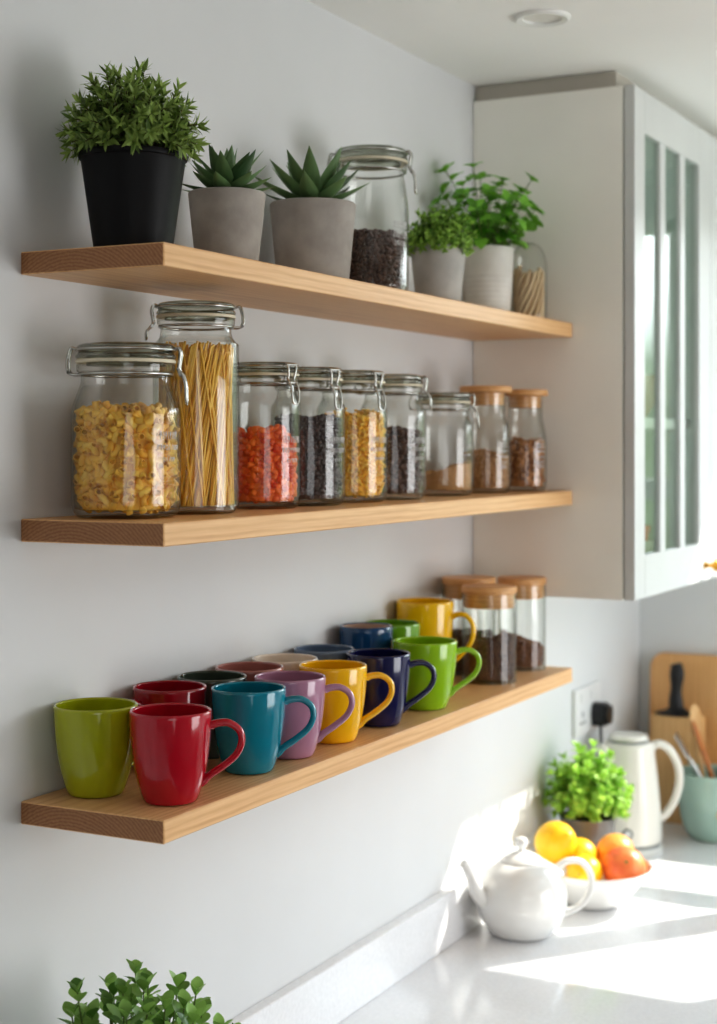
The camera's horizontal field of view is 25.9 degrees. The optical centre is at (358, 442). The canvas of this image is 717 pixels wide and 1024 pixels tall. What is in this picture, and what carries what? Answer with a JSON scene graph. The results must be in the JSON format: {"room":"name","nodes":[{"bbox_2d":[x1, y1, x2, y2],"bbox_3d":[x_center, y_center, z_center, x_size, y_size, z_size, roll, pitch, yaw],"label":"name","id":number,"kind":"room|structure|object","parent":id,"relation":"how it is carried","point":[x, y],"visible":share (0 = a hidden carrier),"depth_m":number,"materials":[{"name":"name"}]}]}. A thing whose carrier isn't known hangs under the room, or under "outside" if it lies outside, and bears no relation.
{"room":"kitchen","nodes":[
{"label":"kitchen","id":0,"kind":"room"},
{"bbox_2d":[0,0,639,1023],"bbox_3d":[-0.489,0.573,1.659,0.100,2.475,5.290,0,0,28],"label":"wall","id":1,"kind":"structure","parent":0,"point":[249,903],"depth_m":2.16,"materials":[{"name":"paint"}]},
{"bbox_2d":[21,242,571,340],"bbox_3d":[0.002,-0.203,2.280,0.195,0.026,1.282,0,0,28],"label":"wooden shelf","id":2,"kind":"object","parent":1,"relation":"attached to","point":[159,268],"visible":1,"depth_m":1.98,"materials":[{"name":"brown wood"}]},
{"bbox_2d":[55,57,210,246],"bbox_3d":[-0.256,-0.329,1.785,0.180,0.228,0.174,0,0,13],"label":"potted plant","id":3,"kind":"object","parent":2,"relation":"on","point":[132,148],"visible":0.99,"depth_m":1.74,"materials":[{"name":"green plant"}]},
{"bbox_2d":[78,145,187,246],"bbox_3d":[-0.258,-0.272,1.782,0.125,0.114,0.125,0,0,28],"label":"pot","id":4,"kind":"object","parent":3,"relation":"attached to","point":[133,192],"depth_m":1.74,"materials":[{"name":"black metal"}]},
{"bbox_2d":[182,145,272,260],"bbox_3d":[-0.170,-0.298,1.988,0.122,0.164,0.125,0,0,-17],"label":"potted succulent","id":5,"kind":"object","parent":2,"relation":"on","point":[227,215],"visible":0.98,"depth_m":1.95,"materials":[{"name":"grey concrete"}]},
{"bbox_2d":[188,187,265,260],"bbox_3d":[-0.168,-0.267,1.984,0.099,0.103,0.099,0,0,28],"label":"pot","id":6,"kind":"object","parent":5,"relation":"attached to","point":[224,220],"depth_m":1.94,"materials":[{"name":"concrete"}]},
{"bbox_2d":[255,146,368,278],"bbox_3d":[-0.070,-0.312,2.185,0.156,0.194,0.162,0,0,28],"label":"potted succulent","id":7,"kind":"object","parent":2,"relation":"on","point":[313,227],"visible":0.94,"depth_m":2.14,"materials":[{"name":"grey concrete"}]},
{"bbox_2d":[270,197,355,278],"bbox_3d":[-0.064,-0.275,2.182,0.121,0.120,0.121,0,0,28],"label":"pot","id":8,"kind":"object","parent":7,"relation":"attached to","point":[314,234],"depth_m":2.13,"materials":[{"name":"concrete"}]},
{"bbox_2d":[327,144,416,288],"bbox_3d":[0.019,-0.326,2.318,0.112,0.220,0.113,0,0,-31],"label":"jar","id":9,"kind":"object","parent":2,"relation":"on","point":[363,153],"visible":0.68,"depth_m":2.30,"materials":[{"name":"clear glass"}]},
{"bbox_2d":[349,228,405,288],"bbox_3d":[0.019,-0.271,2.318,0.104,0.095,0.104,0,0,-7],"label":"beans","id":10,"kind":"object","parent":9,"relation":"in","point":[376,258],"visible":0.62,"depth_m":2.27,"materials":[{"name":"black food"}]},
{"bbox_2d":[402,205,477,300],"bbox_3d":[0.128,-0.300,2.505,0.125,0.169,0.132,0,0,-20],"label":"potted herb","id":11,"kind":"object","parent":2,"relation":"on","point":[437,253],"visible":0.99,"depth_m":2.47,"materials":[{"name":"concrete"}]},
{"bbox_2d":[410,243,464,300],"bbox_3d":[0.128,-0.266,2.507,0.090,0.101,0.090,0,0,28],"label":"pot","id":12,"kind":"object","parent":11,"relation":"attached to","point":[437,268],"depth_m":2.47,"materials":[{"name":"concrete"}]},
{"bbox_2d":[428,162,544,310],"bbox_3d":[0.232,-0.355,2.720,0.193,0.280,0.226,0,0,24],"label":"potted plant","id":13,"kind":"object","parent":2,"relation":"on","point":[488,271],"visible":0.84,"depth_m":2.69,"materials":[{"name":"plant"}]},
{"bbox_2d":[462,245,513,310],"bbox_3d":[0.225,-0.278,2.724,0.095,0.125,0.095,0,0,28],"label":"pot","id":14,"kind":"object","parent":13,"relation":"attached to","point":[488,271],"depth_m":2.69,"materials":[{"name":"grey ceramic"}]},
{"bbox_2d":[21,666,571,843],"bbox_3d":[0.002,0.417,2.280,0.195,0.026,1.282,0,0,28],"label":"wooden shelf","id":15,"kind":"object","parent":1,"relation":"attached to","point":[125,815],"visible":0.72,"depth_m":1.88,"materials":[{"name":"brown wood"}]},
{"bbox_2d":[53,697,137,798],"bbox_3d":[-0.299,0.352,1.809,0.097,0.104,0.123,0,0,16],"label":"mug","id":16,"kind":"object","parent":15,"relation":"on","point":[92,734],"visible":0.88,"depth_m":1.76,"materials":[{"name":"ceramic"}]},
{"bbox_2d":[131,680,206,705],"bbox_3d":[-0.238,0.352,1.918,0.092,0.104,0.119,0,0,17],"label":"mug","id":17,"kind":"object","parent":15,"relation":"on","point":[162,691],"visible":0.2,"depth_m":1.91,"materials":[{"name":"ceramic"}]},
{"bbox_2d":[129,703,244,805],"bbox_3d":[-0.201,0.352,1.766,0.120,0.104,0.093,0,0,-33],"label":"mug","id":18,"kind":"object","parent":15,"relation":"on","point":[170,742],"visible":1,"depth_m":1.73,"materials":[{"name":"ceramic"}]},
{"bbox_2d":[177,670,246,758],"bbox_3d":[-0.190,0.352,2.017,0.091,0.104,0.091,0,0,28],"label":"mug","id":19,"kind":"object","parent":15,"relation":"on","point":[211,678],"visible":0.16,"depth_m":2.03,"materials":[{"name":"ceramic"}]},
{"bbox_2d":[215,661,283,680],"bbox_3d":[-0.147,0.352,2.100,0.093,0.104,0.093,0,0,28],"label":"mug","id":20,"kind":"object","parent":15,"relation":"on","point":[250,668],"visible":0.13,"depth_m":2.13,"materials":[{"name":"ceramic"}]},
{"bbox_2d":[211,681,316,774],"bbox_3d":[-0.124,0.352,1.929,0.120,0.104,0.093,0,0,-33],"label":"mug","id":21,"kind":"object","parent":15,"relation":"on","point":[258,707],"visible":0.98,"depth_m":1.89,"materials":[{"name":"ceramic"}]},
{"bbox_2d":[252,653,317,670],"bbox_3d":[-0.103,0.352,2.183,0.093,0.104,0.093,0,0,28],"label":"mug","id":22,"kind":"object","parent":15,"relation":"on","point":[290,661],"visible":0.07,"depth_m":2.22,"materials":[{"name":"ceramic"}]},
{"bbox_2d":[254,671,354,759],"bbox_3d":[-0.077,0.352,2.007,0.120,0.104,0.093,0,0,28],"label":"mug","id":23,"kind":"object","parent":15,"relation":"on","point":[310,685],"visible":0.66,"depth_m":1.99,"materials":[{"name":"ceramic"}]},
{"bbox_2d":[293,644,354,659],"bbox_3d":[-0.050,0.352,2.287,0.091,0.104,0.091,0,0,28],"label":"mug","id":24,"kind":"object","parent":15,"relation":"on","point":[321,651],"visible":0.13,"depth_m":2.30,"materials":[{"name":"ceramic"}]},
{"bbox_2d":[299,660,394,743],"bbox_3d":[-0.023,0.352,2.111,0.120,0.104,0.093,0,0,28],"label":"mug","id":25,"kind":"object","parent":15,"relation":"on","point":[354,675],"visible":0.73,"depth_m":2.09,"materials":[{"name":"ceramic"}]},
{"bbox_2d":[339,622,392,648],"bbox_3d":[0.012,0.343,2.410,0.083,0.122,0.083,0,0,18],"label":"mug","id":26,"kind":"object","parent":15,"relation":"on","point":[358,635],"visible":0.28,"depth_m":2.38,"materials":[{"name":"ceramic"}]},
{"bbox_2d":[346,648,436,727],"bbox_3d":[0.040,0.352,2.246,0.120,0.104,0.093,0,0,-33],"label":"mug","id":27,"kind":"object","parent":15,"relation":"on","point":[395,663],"visible":0.72,"depth_m":2.21,"materials":[{"name":"ceramic"}]},
{"bbox_2d":[366,619,419,639],"bbox_3d":[0.053,0.345,2.487,0.090,0.118,0.090,0,0,8],"label":"mug","id":28,"kind":"object","parent":15,"relation":"on","point":[401,628],"visible":0.11,"depth_m":2.46,"materials":[{"name":"ceramic"}]},
{"bbox_2d":[396,598,475,661],"bbox_3d":[0.120,0.333,2.580,0.096,0.142,0.125,0,0,-40],"label":"mug","id":29,"kind":"object","parent":15,"relation":"on","point":[436,616],"visible":0.38,"depth_m":2.56,"materials":[{"name":"ceramic"}]},
{"bbox_2d":[393,636,481,710],"bbox_3d":[0.112,0.352,2.385,0.125,0.104,0.099,0,0,-34],"label":"mug","id":30,"kind":"object","parent":15,"relation":"on","point":[441,652],"visible":0.76,"depth_m":2.34,"materials":[{"name":"ceramic"}]},
{"bbox_2d":[442,575,495,675],"bbox_3d":[0.194,0.321,2.744,0.095,0.170,0.095,0,0,28],"label":"storage jar","id":31,"kind":"object","parent":15,"relation":"on","point":[452,583],"visible":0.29,"depth_m":2.71,"materials":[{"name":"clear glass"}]},
{"bbox_2d":[452,628,492,671],"bbox_3d":[0.194,0.363,2.745,0.089,0.072,0.088,0,0,43],"label":"coffee beans","id":32,"kind":"object","parent":31,"relation":"in","point":[460,635],"visible":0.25,"depth_m":2.71,"materials":[{"name":"brown food"}]},
{"bbox_2d":[461,583,516,684],"bbox_3d":[0.222,0.324,2.645,0.094,0.164,0.094,0,0,28],"label":"storage jar","id":33,"kind":"object","parent":15,"relation":"on","point":[490,596],"visible":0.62,"depth_m":2.61,"materials":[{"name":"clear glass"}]},
{"bbox_2d":[463,632,514,680],"bbox_3d":[0.222,0.361,2.645,0.087,0.075,0.087,0,0,36],"label":"coffee beans","id":34,"kind":"object","parent":33,"relation":"in","point":[497,653],"visible":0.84,"depth_m":2.61,"materials":[{"name":"brown food"}]},
{"bbox_2d":[497,575,545,666],"bbox_3d":[0.293,0.324,2.798,0.088,0.165,0.088,0,0,28],"label":"storage jar","id":35,"kind":"object","parent":15,"relation":"on","point":[528,586],"visible":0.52,"depth_m":2.76,"materials":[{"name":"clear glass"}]},
{"bbox_2d":[500,629,543,666],"bbox_3d":[0.293,0.367,2.798,0.083,0.062,0.083,0,0,28],"label":"ground coffee","id":36,"kind":"object","parent":35,"relation":"in","point":[528,653],"depth_m":2.76,"materials":[{"name":"brown food"}]},
{"bbox_2d":[21,489,571,546],"bbox_3d":[0.002,0.099,2.280,0.195,0.026,1.282,0,0,28],"label":"wooden shelf","id":37,"kind":"object","parent":1,"relation":"attached to","point":[185,527],"visible":1,"depth_m":1.92,"materials":[{"name":"brown wood"}]},
{"bbox_2d":[65,342,188,518],"bbox_3d":[-0.267,-0.014,1.792,0.128,0.199,0.125,0,0,28],"label":"jar","id":38,"kind":"object","parent":37,"relation":"on","point":[140,358],"visible":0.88,"depth_m":1.78,"materials":[{"name":"clear glass"}]},
{"bbox_2d":[73,400,180,515],"bbox_3d":[-0.268,0.017,1.792,0.125,0.130,0.122,0,0,-28],"label":"pasta","id":39,"kind":"object","parent":38,"relation":"in","point":[119,464],"visible":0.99,"depth_m":1.75,"materials":[{"name":"yellow food"}]},
{"bbox_2d":[145,300,244,513],"bbox_3d":[-0.198,-0.043,1.903,0.105,0.256,0.105,0,0,30],"label":"jar","id":40,"kind":"object","parent":37,"relation":"on","point":[165,316],"visible":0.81,"depth_m":1.89,"materials":[{"name":"clear glass"}]},
{"bbox_2d":[158,341,233,506],"bbox_3d":[-0.198,-0.023,1.903,0.097,0.199,0.097,0,0,28],"label":"spaghetti","id":41,"kind":"object","parent":40,"relation":"in","point":[205,440],"visible":0.73,"depth_m":1.87,"materials":[{"name":"yellow food"}]},
{"bbox_2d":[232,361,300,508],"bbox_3d":[-0.123,-0.010,2.046,0.095,0.190,0.095,0,0,-3],"label":"jar","id":42,"kind":"object","parent":37,"relation":"on","point":[252,372],"visible":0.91,"depth_m":2.02,"materials":[{"name":"clear glass"}]},
{"bbox_2d":[233,424,298,503],"bbox_3d":[-0.123,0.027,2.045,0.089,0.103,0.089,0,0,28],"label":"lentils","id":43,"kind":"object","parent":42,"relation":"in","point":[263,473],"visible":0.98,"depth_m":2.01,"materials":[{"name":"orange food"}]},
{"bbox_2d":[271,366,344,505],"bbox_3d":[-0.070,-0.009,2.150,0.103,0.189,0.103,0,0,2],"label":"jar","id":44,"kind":"object","parent":37,"relation":"on","point":[303,377],"visible":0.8,"depth_m":2.12,"materials":[{"name":"clear glass"}]},
{"bbox_2d":[274,413,342,499],"bbox_3d":[-0.070,0.018,2.150,0.095,0.119,0.095,0,0,14],"label":"beans","id":45,"kind":"object","parent":44,"relation":"in","point":[319,475],"visible":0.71,"depth_m":2.11,"materials":[{"name":"black food"}]},
{"bbox_2d":[316,370,387,502],"bbox_3d":[-0.009,-0.010,2.265,0.104,0.190,0.104,0,0,2],"label":"jar","id":46,"kind":"object","parent":37,"relation":"on","point":[374,381],"visible":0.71,"depth_m":2.24,"materials":[{"name":"clear glass"}]},
{"bbox_2d":[324,407,385,497],"bbox_3d":[-0.010,0.015,2.266,0.101,0.131,0.099,0,0,12],"label":"pasta","id":47,"kind":"object","parent":46,"relation":"in","point":[362,473],"visible":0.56,"depth_m":2.23,"materials":[{"name":"yellow food"}]},
{"bbox_2d":[354,374,431,499],"bbox_3d":[0.052,-0.009,2.381,0.104,0.189,0.105,0,0,-43],"label":"jar","id":48,"kind":"object","parent":37,"relation":"on","point":[389,383],"visible":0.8,"depth_m":2.36,"materials":[{"name":"clear glass"}]},
{"bbox_2d":[380,426,423,493],"bbox_3d":[0.052,0.025,2.381,0.095,0.104,0.096,0,0,-19],"label":"beans","id":49,"kind":"object","parent":48,"relation":"in","point":[403,474],"visible":0.62,"depth_m":2.34,"materials":[{"name":"black food"}]},
{"bbox_2d":[408,392,479,495],"bbox_3d":[0.139,0.002,2.548,0.101,0.167,0.102,0,0,-40],"label":"jar","id":50,"kind":"object","parent":37,"relation":"on","point":[443,394],"visible":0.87,"depth_m":2.54,"materials":[{"name":"clear glass"}]},
{"bbox_2d":[420,460,471,489],"bbox_3d":[0.138,0.052,2.548,0.094,0.047,0.094,0,0,28],"label":"sugar","id":51,"kind":"object","parent":50,"relation":"in","point":[457,476],"visible":0.94,"depth_m":2.51,"materials":[{"name":"brown food"}]},
{"bbox_2d":[459,386,511,492],"bbox_3d":[0.219,-0.006,2.681,0.091,0.182,0.091,0,0,28],"label":"jar","id":52,"kind":"object","parent":37,"relation":"on","point":[485,395],"visible":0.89,"depth_m":2.65,"materials":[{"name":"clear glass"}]},
{"bbox_2d":[463,448,508,488],"bbox_3d":[0.219,0.043,2.681,0.080,0.068,0.080,0,0,14],"label":"grain","id":53,"kind":"object","parent":52,"relation":"in","point":[486,470],"visible":0.84,"depth_m":2.65,"materials":[{"name":"brown food"}]},
{"bbox_2d":[503,389,547,490],"bbox_3d":[0.297,-0.004,2.776,0.082,0.180,0.082,0,0,28],"label":"jar","id":54,"kind":"object","parent":37,"relation":"on","point":[518,398],"visible":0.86,"depth_m":2.75,"materials":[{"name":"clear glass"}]},
{"bbox_2d":[505,436,545,487],"bbox_3d":[0.297,0.034,2.776,0.073,0.092,0.072,0,0,2],"label":"granola","id":55,"kind":"object","parent":54,"relation":"in","point":[524,471],"visible":0.91,"depth_m":2.75,"materials":[{"name":"brown food"}]},
{"bbox_2d":[572,680,600,738],"bbox_3d":[0.506,0.588,3.444,0.013,0.104,0.166,0,0,28],"label":"wall socket","id":56,"kind":"object","parent":1,"relation":"attached to","point":[583,697],"visible":0.94,"depth_m":3.41,"materials":[{"name":"white plastic"}]},
{"bbox_2d":[591,701,612,742],"bbox_3d":[0.543,0.732,3.467,0.036,0.310,0.049,0,0,28],"label":"plug","id":57,"kind":"object","parent":56,"relation":"attached to","point":[601,712],"visible":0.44,"depth_m":3.45,"materials":[{"name":"black plastic"}]},
{"bbox_2d":[473,71,716,600],"bbox_3d":[0.601,-0.192,3.269,0.342,0.942,1.024,0,0,28],"label":"upper cabinet","id":58,"kind":"object","parent":1,"relation":"attached to","point":[626,188],"visible":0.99,"depth_m":2.83,"materials":[{"name":"paint"}]},
{"bbox_2d":[645,375,654,417],"bbox_3d":[0.545,-0.091,3.100,0.120,0.085,0.120,0,0,28],"label":"bowl","id":59,"kind":"object","parent":58,"relation":"on","point":[649,379],"visible":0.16,"depth_m":3.06,"materials":[{"name":"ceramic"}]},
{"bbox_2d":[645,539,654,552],"bbox_3d":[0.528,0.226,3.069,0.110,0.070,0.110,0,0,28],"label":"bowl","id":60,"kind":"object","parent":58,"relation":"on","point":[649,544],"visible":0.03,"depth_m":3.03,"materials":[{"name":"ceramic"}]},
{"bbox_2d":[645,525,650,540],"bbox_3d":[0.528,0.192,3.069,0.096,0.060,0.096,0,0,28],"label":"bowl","id":61,"kind":"object","parent":60,"relation":"in","point":[647,527],"visible":0.03,"depth_m":3.04,"materials":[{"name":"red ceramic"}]},
{"bbox_2d":[645,418,689,430],"bbox_3d":[0.572,-0.038,3.284,0.262,0.020,0.988,0,0,28],"label":"shelf","id":62,"kind":"object","parent":58,"relation":"attached to","point":[649,422],"depth_m":3.09,"materials":[{"name":"paint"}]},
{"bbox_2d":[307,0,716,138],"bbox_3d":[0.885,-0.715,0.942,3.200,0.100,5.290,0,0,28],"label":"ceiling","id":63,"kind":"structure","parent":0,"point":[666,48],"depth_m":2.57,"materials":[{"name":"paint"}]},
{"bbox_2d":[514,9,570,26],"bbox_3d":[0.287,-0.662,2.430,0.089,0.006,0.089,0,0,28],"label":"recessed light","id":64,"kind":"object","parent":63,"relation":"in","point":[537,17],"visible":1,"depth_m":2.43,"materials":[{"name":"paint"}]},
{"bbox_2d":[640,577,716,736],"bbox_3d":[2.030,0.573,3.137,3.000,2.475,0.060,0,0,28],"label":"wall","id":65,"kind":"structure","parent":0,"point":[682,619],"depth_m":3.76,"materials":[{"name":"paint"}]},
{"bbox_3d":[0.885,1.860,0.942,3.200,0.100,5.290,0,0,28],"label":"floor","id":66,"kind":"structure","parent":0,"visible":0},
{"bbox_3d":[0.954,1.365,1.074,2.996,0.890,4.588,0,0,28],"label":"base cabinet","id":67,"kind":"object","parent":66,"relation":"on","visible":0},
{"bbox_2d":[338,822,716,1023],"bbox_3d":[0.955,0.905,1.075,3.000,0.030,4.590,0,0,28],"label":"countertop","id":68,"kind":"structure","parent":67,"relation":"on","point":[650,958],"depth_m":2.63,"materials":[{"name":"white stone"}]},
{"bbox_2d":[58,959,240,1023],"bbox_3d":[-0.241,0.733,1.691,0.250,0.314,0.223,0,0,-29],"label":"jade plant","id":69,"kind":"object","parent":68,"relation":"on","point":[183,1011],"visible":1,"depth_m":1.70,"materials":[{"name":"green plant"}]},
{"bbox_2d":[229,818,560,1023],"bbox_3d":[-0.366,0.843,1.765,0.020,0.095,4.590,0,0,28],"label":"upstand","id":70,"kind":"object","parent":68,"relation":"on","point":[329,993],"visible":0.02,"depth_m":2.50,"materials":[{"name":"white stone"}]},
{"bbox_2d":[460,836,594,941],"bbox_3d":[0.306,0.802,2.809,0.204,0.176,0.190,0,0,28],"label":"teapot","id":71,"kind":"object","parent":68,"relation":"on","point":[520,895],"visible":1,"depth_m":2.77,"materials":[{"name":"white ceramic"}]},
{"bbox_2d":[560,810,615,847],"bbox_3d":[0.470,0.826,3.189,0.116,0.128,0.116,0,0,28],"label":"pot","id":72,"kind":"object","parent":68,"relation":"on","point":[593,828],"depth_m":3.14,"materials":[{"name":"grey metal"}]},
{"bbox_2d":[542,739,634,847],"bbox_3d":[0.469,0.748,3.186,0.190,0.284,0.176,0,0,23],"label":"potted plant","id":73,"kind":"object","parent":68,"relation":"on","point":[593,798],"visible":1,"depth_m":3.15,"materials":[{"name":"green plant"}]},
{"bbox_2d":[552,860,652,910],"bbox_3d":[0.454,0.851,3.003,0.224,0.078,0.224,0,0,28],"label":"fruit bowl","id":74,"kind":"object","parent":68,"relation":"on","point":[606,895],"visible":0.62,"depth_m":2.92,"materials":[{"name":"white ceramic"}]},
{"bbox_2d":[534,821,576,862],"bbox_3d":[0.380,0.769,3.001,0.083,0.080,0.079,0,0,35],"label":"lemon","id":75,"kind":"object","parent":74,"relation":"in","point":[555,841],"visible":0.97,"depth_m":2.97,"materials":[{"name":"yellow food"}]},
{"bbox_2d":[565,838,597,867],"bbox_3d":[0.431,0.806,3.039,0.073,0.070,0.072,0,0,-41],"label":"lemon","id":76,"kind":"object","parent":74,"relation":"in","point":[584,846],"visible":0.3,"depth_m":3.02,"materials":[{"name":"yellow food"}]},
{"bbox_2d":[567,854,602,880],"bbox_3d":[0.429,0.816,2.959,0.072,0.068,0.070,0,0,-33],"label":"lemon","id":77,"kind":"object","parent":74,"relation":"in","point":[575,871],"visible":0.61,"depth_m":2.94,"materials":[{"name":"yellow food"}]},
{"bbox_2d":[596,833,634,865],"bbox_3d":[0.503,0.804,3.049,0.078,0.078,0.078,0,0,-35],"label":"orange","id":78,"kind":"object","parent":74,"relation":"in","point":[608,842],"visible":0.45,"depth_m":3.03,"materials":[{"name":"orange food"}]},
{"bbox_2d":[602,846,645,880],"bbox_3d":[0.505,0.810,2.967,0.083,0.083,0.083,0,0,-39],"label":"orange","id":79,"kind":"object","parent":74,"relation":"in","point":[621,862],"visible":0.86,"depth_m":2.94,"materials":[{"name":"orange food"}]},
{"bbox_2d":[596,731,683,858],"bbox_3d":[0.606,0.762,3.397,0.180,0.256,0.147,0,0,28],"label":"electric kettle","id":80,"kind":"object","parent":68,"relation":"on","point":[634,751],"visible":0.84,"depth_m":3.35,"materials":[{"name":"plastic"}]},
{"bbox_2d":[651,714,705,823],"bbox_3d":[0.753,0.765,3.668,0.116,0.250,0.060,0,0,28],"label":"knife block","id":81,"kind":"object","parent":68,"relation":"on","point":[664,728],"visible":0.32,"depth_m":3.65,"materials":[{"name":"brown wood"}]},
{"bbox_2d":[654,662,689,716],"bbox_3d":[0.750,0.578,3.670,0.106,0.124,0.064,0,0,28],"label":"kitchen knife","id":82,"kind":"object","parent":81,"relation":"on","point":[676,708],"visible":0.87,"depth_m":3.66,"materials":[{"name":"black plastic"}]},
{"bbox_2d":[649,652,716,763],"bbox_3d":[0.838,0.698,3.695,0.300,0.386,0.047,0,0,28],"label":"cutting board","id":83,"kind":"object","parent":68,"relation":"on","point":[699,687],"visible":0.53,"depth_m":3.71,"materials":[{"name":"brown wood"}]},
{"bbox_2d":[678,764,716,842],"bbox_3d":[0.801,0.815,3.514,0.159,0.150,0.159,0,0,28],"label":"pot","id":84,"kind":"object","parent":68,"relation":"on","point":[697,803],"visible":0.88,"depth_m":3.46,"materials":[{"name":"green ceramic"}]},
{"bbox_2d":[674,732,701,776],"bbox_3d":[0.773,0.760,3.501,0.121,0.205,0.048,0,0,18],"label":"spatula","id":85,"kind":"object","parent":84,"relation":"in","point":[691,762],"visible":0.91,"depth_m":3.50,"materials":[{"name":"metal"}]},
{"bbox_2d":[689,704,704,777],"bbox_3d":[0.773,0.729,3.543,0.038,0.264,0.047,0,0,-16],"label":"wooden spoon","id":86,"kind":"object","parent":84,"relation":"in","point":[695,714],"visible":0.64,"depth_m":3.54,"materials":[{"name":"brown wood"}]},
{"bbox_2d":[692,720,714,777],"bbox_3d":[0.792,0.744,3.506,0.083,0.235,0.041,0,0,28],"label":"wooden spoon","id":87,"kind":"object","parent":84,"relation":"in","point":[700,742],"visible":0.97,"depth_m":3.51,"materials":[{"name":"brown wood"}]},
{"bbox_3d":[0.303,-0.286,2.772,0.065,0.140,0.065,0,0,28],"label":"glass bottle","id":88,"kind":"object","parent":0,"visible":0},
{"bbox_2d":[513,265,543,317],"bbox_3d":[0.303,-0.267,2.772,0.056,0.095,0.056,0,0,28],"label":"sticks","id":89,"kind":"object","parent":88,"relation":"in","point":[528,288],"visible":0.83,"depth_m":2.75,"materials":[{"name":"beige wood"}]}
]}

